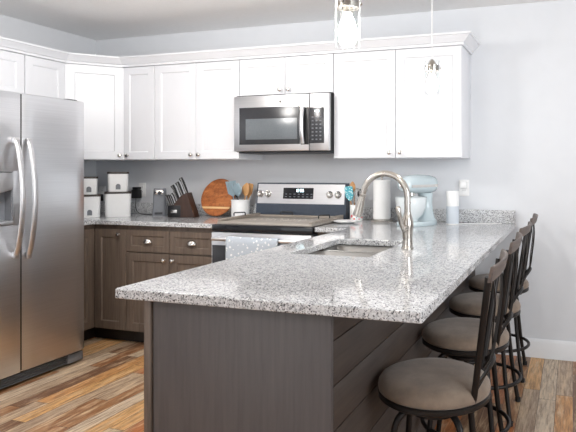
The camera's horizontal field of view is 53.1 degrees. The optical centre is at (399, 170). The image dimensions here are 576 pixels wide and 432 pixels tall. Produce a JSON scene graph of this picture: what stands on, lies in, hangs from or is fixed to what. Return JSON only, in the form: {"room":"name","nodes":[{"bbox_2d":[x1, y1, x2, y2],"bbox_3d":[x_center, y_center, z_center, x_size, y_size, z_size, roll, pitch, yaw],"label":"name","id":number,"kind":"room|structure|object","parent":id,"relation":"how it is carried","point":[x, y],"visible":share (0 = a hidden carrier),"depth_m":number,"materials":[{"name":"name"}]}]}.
{"room":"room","nodes":[
{"label":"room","id":0,"kind":"room"},
{"bbox_2d":[0,14,95,176],"bbox_3d":[-3.717,0.064,1.830,0.100,2.440,6.600,0,0,17],"label":"wall","id":1,"kind":"structure","parent":0,"point":[12,28],"depth_m":4.52,"materials":[{"name":"paint"}]},
{"bbox_2d":[0,50,23,93],"bbox_3d":[-2.942,-0.669,3.555,0.360,0.306,0.955,0,0,17],"label":"upper cabinet","id":2,"kind":"object","parent":1,"relation":"attached to","point":[11,63],"visible":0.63,"depth_m":3.88,"materials":[{"name":"white paint"}]},
{"bbox_2d":[24,55,64,98],"bbox_3d":[-2.752,-0.452,4.172,0.360,0.740,0.331,0,0,17],"label":"upper cabinet","id":3,"kind":"object","parent":1,"relation":"attached to","point":[42,77],"visible":0.12,"depth_m":4.12,"materials":[{"name":"white paint"}]},
{"bbox_2d":[0,0,557,39],"bbox_3d":[-0.501,-1.196,0.889,6.800,0.080,6.700,0,0,17],"label":"ceiling","id":4,"kind":"structure","parent":0,"point":[91,19],"depth_m":4.09,"materials":[{"name":"paint"}]},
{"bbox_2d":[336,0,361,41],"bbox_3d":[-0.147,-0.753,1.596,0.120,0.804,0.120,0,0,17],"label":"pendant light","id":5,"kind":"object","parent":4,"relation":"hanging from","point":[347,32],"visible":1,"depth_m":1.58,"materials":[{"name":"clear glass"}]},
{"bbox_2d":[342,7,352,13],"bbox_3d":[-0.147,-0.455,1.596,0.031,0.016,0.031,0,0,17],"label":"socket","id":6,"kind":"object","parent":5,"relation":"attached to","point":[345,10],"depth_m":1.58,"materials":[{"name":"silver metal"}]},
{"bbox_2d":[425,0,440,91],"bbox_3d":[0.153,-0.753,2.602,0.120,0.804,0.120,0,0,17],"label":"pendant light","id":7,"kind":"object","parent":4,"relation":"hanging from","point":[431,67],"visible":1,"depth_m":2.59,"materials":[{"name":"clear glass"}]},
{"bbox_2d":[0,337,575,431],"bbox_3d":[-0.501,1.314,0.889,6.800,0.060,6.700,0,0,17],"label":"floor","id":8,"kind":"structure","parent":0,"point":[103,390],"depth_m":3.16,"materials":[{"name":"brown wood"}]},
{"bbox_2d":[0,90,83,388],"bbox_3d":[-2.636,0.405,3.443,0.954,1.758,0.931,0,0,17],"label":"refrigerator","id":9,"kind":"object","parent":8,"relation":"on","point":[42,137],"visible":1,"depth_m":3.45,"materials":[{"name":"grey metal"}]},
{"bbox_2d":[84,224,134,340],"bbox_3d":[-2.395,0.844,4.399,0.908,0.881,0.909,0,0,17],"label":"base cabinet","id":10,"kind":"object","parent":8,"relation":"on","point":[105,251],"visible":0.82,"depth_m":4.16,"materials":[{"name":"brown wood"}]},
{"bbox_2d":[84,202,255,227],"bbox_3d":[-2.037,0.340,4.264,1.671,0.124,0.954,0,0,17],"label":"countertop","id":11,"kind":"structure","parent":10,"relation":"on","point":[204,220],"depth_m":4.21,"materials":[{"name":"stone"}]},
{"bbox_2d":[84,194,100,217],"bbox_3d":[-2.443,0.280,4.414,0.156,0.180,0.136,0,0,-27],"label":"canister","id":12,"kind":"object","parent":11,"relation":"on","point":[92,202],"visible":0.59,"depth_m":4.37,"materials":[{"name":"white plastic"}]},
{"bbox_2d":[84,176,97,194],"bbox_3d":[-2.455,0.119,4.425,0.126,0.140,0.111,0,0,-27],"label":"canister","id":13,"kind":"object","parent":12,"relation":"on","point":[90,182],"visible":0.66,"depth_m":4.39,"materials":[{"name":"white ceramic"}]},
{"bbox_2d":[104,191,131,216],"bbox_3d":[-2.258,0.270,4.487,0.196,0.200,0.156,0,0,-27],"label":"canister","id":14,"kind":"object","parent":11,"relation":"on","point":[117,204],"visible":0.98,"depth_m":4.42,"materials":[{"name":"white plastic"}]},
{"bbox_2d":[107,172,128,191],"bbox_3d":[-2.254,0.091,4.480,0.156,0.157,0.131,0,0,-27],"label":"canister","id":15,"kind":"object","parent":14,"relation":"on","point":[117,181],"visible":0.99,"depth_m":4.42,"materials":[{"name":"white ceramic"}]},
{"bbox_2d":[131,187,151,214],"bbox_3d":[-2.157,0.256,4.719,0.322,0.228,0.068,0,0,38],"label":"power adapter","id":16,"kind":"object","parent":11,"relation":"on","point":[136,192],"visible":0.92,"depth_m":4.77,"materials":[{"name":"black plastic"}]},
{"bbox_2d":[152,188,166,215],"bbox_3d":[-1.961,0.259,4.573,0.105,0.222,0.114,0,0,-13],"label":"can opener","id":17,"kind":"object","parent":11,"relation":"on","point":[159,198],"visible":0.99,"depth_m":4.54,"materials":[{"name":"grey plastic"}]},
{"bbox_2d":[168,192,198,216],"bbox_3d":[-1.710,0.273,4.436,0.212,0.194,0.104,0,0,3],"label":"knife block","id":18,"kind":"object","parent":11,"relation":"on","point":[185,206],"visible":1,"depth_m":4.39,"materials":[{"name":"brown wood"}]},
{"bbox_2d":[170,184,178,198],"bbox_3d":[-1.788,0.178,4.461,0.079,0.133,0.024,0,0,3],"label":"kitchen knife","id":19,"kind":"object","parent":18,"relation":"in","point":[173,187],"visible":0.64,"depth_m":4.46,"materials":[{"name":"black plastic"}]},
{"bbox_2d":[175,181,183,195],"bbox_3d":[-1.739,0.146,4.426,0.073,0.119,0.024,0,0,3],"label":"kitchen knife","id":20,"kind":"object","parent":18,"relation":"on","point":[176,183],"visible":0.96,"depth_m":4.42,"materials":[{"name":"black plastic"}]},
{"bbox_2d":[179,177,187,192],"bbox_3d":[-1.716,0.122,4.447,0.081,0.137,0.024,0,0,3],"label":"kitchen knife","id":21,"kind":"object","parent":18,"relation":"in","point":[181,178],"visible":0.86,"depth_m":4.44,"materials":[{"name":"black plastic"}]},
{"bbox_2d":[201,179,234,215],"bbox_3d":[-1.457,0.217,4.498,0.310,0.298,0.110,0,0,17],"label":"cutting board","id":22,"kind":"object","parent":11,"relation":"on","point":[215,199],"visible":0.84,"depth_m":4.49,"materials":[{"name":"orange wood"}]},
{"bbox_2d":[231,199,249,216],"bbox_3d":[-1.250,0.300,4.401,0.146,0.140,0.146,0,0,17],"label":"utensil crock","id":23,"kind":"object","parent":11,"relation":"on","point":[241,205],"visible":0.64,"depth_m":4.34,"materials":[{"name":"white ceramic"}]},
{"bbox_2d":[225,180,235,199],"bbox_3d":[-1.310,0.218,4.382,0.099,0.279,0.039,0,0,17],"label":"slotted turner","id":24,"kind":"object","parent":23,"relation":"in","point":[229,184],"visible":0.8,"depth_m":4.37,"materials":[{"name":"blue plastic"}]},
{"bbox_2d":[233,183,241,199],"bbox_3d":[-1.252,0.228,4.360,0.075,0.260,0.050,0,0,17],"label":"serving spoon","id":25,"kind":"object","parent":23,"relation":"in","point":[237,190],"visible":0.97,"depth_m":4.34,"materials":[{"name":"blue plastic"}]},
{"bbox_2d":[242,183,248,199],"bbox_3d":[-1.203,0.228,4.375,0.074,0.260,0.020,0,0,24],"label":"wooden spoon","id":26,"kind":"object","parent":23,"relation":"in","point":[245,189],"visible":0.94,"depth_m":4.37,"materials":[{"name":"brown wood"}]},
{"bbox_2d":[247,183,252,199],"bbox_3d":[-1.184,0.229,4.413,0.073,0.257,0.018,0,0,5],"label":"wooden spatula","id":27,"kind":"object","parent":23,"relation":"in","point":[249,184],"visible":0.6,"depth_m":4.41,"materials":[{"name":"brown wood"}]},
{"bbox_2d":[126,226,213,341],"bbox_3d":[-1.558,0.844,4.275,0.760,0.881,0.650,0,0,17],"label":"base cabinet","id":28,"kind":"object","parent":8,"relation":"on","point":[153,251],"visible":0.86,"depth_m":4.03,"materials":[{"name":"brown wood"}]},
{"bbox_2d":[211,182,349,262],"bbox_3d":[-0.837,0.690,3.999,0.768,1.190,0.699,0,0,17],"label":"stove","id":29,"kind":"object","parent":8,"relation":"on","point":[315,199],"depth_m":4.17,"materials":[{"name":"grey metal"}]},
{"bbox_2d":[226,236,279,259],"bbox_3d":[-0.967,0.624,3.681,0.387,0.361,0.048,0,0,17],"label":"dish towel","id":30,"kind":"object","parent":29,"relation":"hanging from","point":[235,246],"visible":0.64,"depth_m":3.68,"materials":[{"name":"grey fabric"}]},
{"bbox_2d":[212,222,336,234],"bbox_3d":[-0.841,0.393,3.995,0.762,0.047,0.565,0,0,17],"label":"cooktop","id":31,"kind":"object","parent":29,"relation":"in","point":[219,229],"depth_m":3.73,"materials":[{"name":"black glass"}]},
{"bbox_2d":[144,232,474,431],"bbox_3d":[-0.277,0.844,2.909,0.945,0.881,2.504,0,0,17],"label":"base cabinet","id":32,"kind":"object","parent":8,"relation":"on","point":[207,368],"visible":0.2,"depth_m":1.69,"materials":[{"name":"brown wood"}]},
{"bbox_2d":[115,207,514,323],"bbox_3d":[-0.150,0.340,2.852,1.224,0.124,2.539,0,0,17],"label":"countertop","id":33,"kind":"structure","parent":32,"relation":"on","point":[394,284],"depth_m":2.01,"materials":[{"name":"stone"}]},
{"bbox_2d":[334,219,358,223],"bbox_3d":[-0.373,0.362,3.931,0.184,0.016,0.184,0,0,17],"label":"plate","id":34,"kind":"object","parent":33,"relation":"on","point":[347,221],"visible":1,"depth_m":3.96,"materials":[{"name":"white ceramic"}]},
{"bbox_2d":[309,245,391,256],"bbox_3d":[-0.230,0.500,2.709,0.395,0.192,0.572,0,0,17],"label":"sink","id":35,"kind":"object","parent":33,"relation":"in","point":[337,250],"visible":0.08,"depth_m":2.94,"materials":[{"name":"silver metal"}]},
{"bbox_2d":[350,204,362,221],"bbox_3d":[-0.313,0.310,4.075,0.096,0.120,0.096,0,0,17],"label":"crock","id":36,"kind":"object","parent":33,"relation":"on","point":[352,207],"visible":0.51,"depth_m":4.04,"materials":[{"name":"ceramic"}]},
{"bbox_2d":[344,186,353,204],"bbox_3d":[-0.362,0.235,4.069,0.073,0.245,0.019,0,0,17],"label":"spatula","id":37,"kind":"object","parent":36,"relation":"in","point":[349,193],"visible":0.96,"depth_m":4.06,"materials":[{"name":"teal plastic"}]},
{"bbox_2d":[350,181,354,204],"bbox_3d":[-0.336,0.220,4.110,0.059,0.276,0.020,0,0,26],"label":"wooden spoon","id":38,"kind":"object","parent":36,"relation":"in","point":[352,183],"visible":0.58,"depth_m":4.11,"materials":[{"name":"brown wood"}]},
{"bbox_2d":[353,188,359,203],"bbox_3d":[-0.304,0.243,4.051,0.058,0.229,0.055,0,0,17],"label":"wire whisk","id":39,"kind":"object","parent":36,"relation":"in","point":[357,189],"visible":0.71,"depth_m":4.05,"materials":[{"name":"silver metal"}]},
{"bbox_2d":[371,177,392,221],"bbox_3d":[-0.124,0.198,4.048,0.164,0.343,0.164,0,0,17],"label":"paper towel holder","id":40,"kind":"object","parent":33,"relation":"on","point":[390,219],"visible":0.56,"depth_m":4.00,"materials":[{"name":"silver metal"}]},
{"bbox_2d":[373,180,390,218],"bbox_3d":[-0.124,0.210,4.048,0.126,0.280,0.126,0,0,17],"label":"paper towel roll","id":41,"kind":"object","parent":40,"relation":"on","point":[381,188],"visible":0.98,"depth_m":3.99,"materials":[{"name":"white paper"}]},
{"bbox_2d":[353,171,413,249],"bbox_3d":[-0.085,0.185,2.647,0.305,0.369,0.105,0,0,17],"label":"faucet","id":42,"kind":"object","parent":33,"relation":"on","point":[406,224],"visible":1,"depth_m":2.62,"materials":[{"name":"silver metal"}]},
{"bbox_2d":[395,174,437,226],"bbox_3d":[0.125,0.199,3.790,0.218,0.342,0.362,0,0,40],"label":"stand mixer","id":43,"kind":"object","parent":33,"relation":"on","point":[422,213],"visible":0.77,"depth_m":3.71,"materials":[{"name":"blue metal"}]},
{"bbox_2d":[395,196,426,221],"bbox_3d":[0.080,0.258,3.738,0.218,0.162,0.218,0,0,40],"label":"bowl","id":44,"kind":"object","parent":43,"relation":"on","point":[418,203],"depth_m":3.67,"materials":[{"name":"silver metal"}]},
{"bbox_2d":[446,191,458,224],"bbox_3d":[0.366,0.255,3.824,0.092,0.230,0.092,0,0,17],"label":"cylindrical device","id":45,"kind":"object","parent":33,"relation":"on","point":[452,197],"visible":1,"depth_m":3.79,"materials":[{"name":"white plastic"}]},
{"bbox_2d":[462,223,501,223],"bbox_3d":[0.559,0.366,3.846,0.305,0.006,0.036,0,0,-8],"label":"charging cord","id":46,"kind":"object","parent":33,"relation":"on","point":[462,223],"visible":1,"depth_m":3.85,"materials":[{"name":"white plastic"}]},
{"bbox_2d":[378,249,507,431],"bbox_3d":[0.142,0.783,1.895,0.445,1.004,0.400,0,0,15],"label":"bar stool","id":47,"kind":"object","parent":8,"relation":"on","point":[424,388],"visible":1,"depth_m":1.79,"materials":[{"name":"beige fabric"}]},
{"bbox_2d":[378,358,490,409],"bbox_3d":[0.119,0.710,1.901,0.382,0.058,0.382,0,0,15],"label":"seat cushion","id":48,"kind":"object","parent":47,"relation":"on","point":[418,383],"depth_m":1.80,"materials":[{"name":"beige fabric"}]},
{"bbox_2d":[420,232,522,431],"bbox_3d":[0.316,0.783,2.458,0.445,1.004,0.400,0,0,15],"label":"bar stool","id":49,"kind":"object","parent":8,"relation":"on","point":[456,338],"visible":0.83,"depth_m":2.37,"materials":[{"name":"beige fabric"}]},
{"bbox_2d":[422,317,508,350],"bbox_3d":[0.292,0.710,2.465,0.382,0.058,0.382,0,0,15],"label":"seat cushion","id":50,"kind":"object","parent":49,"relation":"on","point":[456,333],"depth_m":2.36,"materials":[{"name":"beige fabric"}]},
{"bbox_2d":[449,221,531,426],"bbox_3d":[0.483,0.783,3.002,0.445,1.004,0.400,0,0,19],"label":"bar stool","id":51,"kind":"object","parent":8,"relation":"on","point":[469,305],"visible":0.59,"depth_m":2.92,"materials":[{"name":"brown metal"}]},
{"bbox_2d":[449,292,520,315],"bbox_3d":[0.460,0.710,3.010,0.382,0.058,0.382,0,0,19],"label":"seat cushion","id":52,"kind":"object","parent":51,"relation":"on","point":[465,304],"depth_m":2.91,"materials":[{"name":"beige fabric"}]},
{"bbox_2d":[469,213,537,382],"bbox_3d":[0.661,0.783,3.576,0.445,1.004,0.400,0,0,15],"label":"bar stool","id":53,"kind":"object","parent":8,"relation":"on","point":[476,283],"visible":0.48,"depth_m":3.48,"materials":[{"name":"brown metal"}]},
{"bbox_2d":[469,274,528,291],"bbox_3d":[0.637,0.710,3.583,0.382,0.058,0.382,0,0,15],"label":"seat cushion","id":54,"kind":"object","parent":53,"relation":"on","point":[476,283],"depth_m":3.49,"materials":[{"name":"beige fabric"}]},
{"bbox_2d":[96,0,575,341],"bbox_3d":[0.472,0.064,4.042,6.800,2.440,0.100,0,0,17],"label":"wall","id":55,"kind":"structure","parent":0,"point":[522,160],"depth_m":3.92,"materials":[{"name":"paint"}]},
{"bbox_2d":[65,63,138,160],"bbox_3d":[-2.487,-0.452,4.581,0.625,0.740,0.615,0,0,17],"label":"upper cabinet","id":56,"kind":"object","parent":55,"relation":"attached to","point":[100,88],"visible":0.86,"depth_m":4.40,"materials":[{"name":"white paint"}]},
{"bbox_2d":[99,186,105,198],"bbox_3d":[-2.625,0.199,4.941,0.072,0.116,0.009,0,0,17],"label":"wall outlet","id":57,"kind":"object","parent":55,"relation":"attached to","point":[102,189],"visible":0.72,"depth_m":4.94,"materials":[{"name":"white plastic"}]},
{"bbox_2d":[139,183,145,195],"bbox_3d":[-2.214,0.166,4.814,0.072,0.116,0.009,0,0,17],"label":"wall outlet","id":58,"kind":"object","parent":55,"relation":"attached to","point":[142,185],"visible":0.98,"depth_m":4.81,"materials":[{"name":"white plastic"}]},
{"bbox_2d":[124,66,176,160],"bbox_3d":[-2.020,-0.452,4.570,0.302,0.740,0.360,0,0,17],"label":"upper cabinet","id":59,"kind":"object","parent":55,"relation":"attached to","point":[139,82],"visible":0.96,"depth_m":4.43,"materials":[{"name":"white paint"}]},
{"bbox_2d":[100,202,255,215],"bbox_3d":[-2.037,0.324,4.264,1.671,0.092,0.954,0,0,17],"label":"backsplash","id":60,"kind":"structure","parent":55,"relation":"attached to","point":[146,208],"depth_m":4.78,"materials":[{"name":"stone"}]},
{"bbox_2d":[155,60,261,160],"bbox_3d":[-1.510,-0.452,4.412,0.760,0.740,0.360,0,0,17],"label":"upper cabinet","id":61,"kind":"object","parent":55,"relation":"attached to","point":[194,102],"visible":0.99,"depth_m":4.27,"materials":[{"name":"white paint"}]},
{"bbox_2d":[0,31,479,67],"bbox_3d":[-1.339,-0.858,3.554,3.423,0.071,1.899,0,0,17],"label":"crown molding","id":62,"kind":"structure","parent":55,"relation":"attached to","point":[466,39],"depth_m":4.00,"materials":[{"name":"white paint"}]},
{"bbox_2d":[240,54,333,95],"bbox_3d":[-0.782,-0.685,4.187,0.760,0.274,0.360,0,0,17],"label":"upper cabinet","id":63,"kind":"object","parent":55,"relation":"attached to","point":[310,73],"visible":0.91,"depth_m":4.04,"materials":[{"name":"white paint"}]},
{"bbox_2d":[234,92,333,154],"bbox_3d":[-0.794,-0.335,4.142,0.756,0.424,0.452,0,0,17],"label":"microwave","id":64,"kind":"object","parent":63,"relation":"attached to","point":[297,123],"visible":0.98,"depth_m":3.96,"materials":[{"name":"silver metal"}]},
{"bbox_2d":[334,45,469,159],"bbox_3d":[0.019,-0.452,3.940,0.913,0.740,0.360,0,0,17],"label":"upper cabinet","id":65,"kind":"object","parent":55,"relation":"attached to","point":[384,107],"visible":1,"depth_m":3.79,"materials":[{"name":"white paint"}]},
{"bbox_2d":[363,207,514,223],"bbox_3d":[0.222,0.324,4.055,1.222,0.092,0.020,0,0,17],"label":"backsplash","id":66,"kind":"structure","parent":55,"relation":"attached to","point":[465,215],"depth_m":3.95,"materials":[{"name":"stone"}]},
{"bbox_2d":[459,180,468,195],"bbox_3d":[0.464,0.124,3.987,0.072,0.116,0.009,0,0,17],"label":"wall outlet","id":67,"kind":"object","parent":55,"relation":"attached to","point":[462,191],"visible":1,"depth_m":3.98,"materials":[{"name":"white plastic"}]},
{"bbox_2d":[460,181,466,187],"bbox_3d":[0.455,0.102,3.969,0.046,0.048,0.030,0,0,17],"label":"plug","id":68,"kind":"object","parent":67,"relation":"attached to","point":[463,184],"visible":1,"depth_m":3.96,"materials":[{"name":"white plastic"}]},
{"bbox_2d":[498,336,575,361],"bbox_3d":[2.080,1.220,3.484,3.200,0.128,0.016,0,0,17],"label":"baseboard","id":69,"kind":"structure","parent":55,"relation":"attached to","point":[538,348],"depth_m":3.80,"materials":[{"name":"paint"}]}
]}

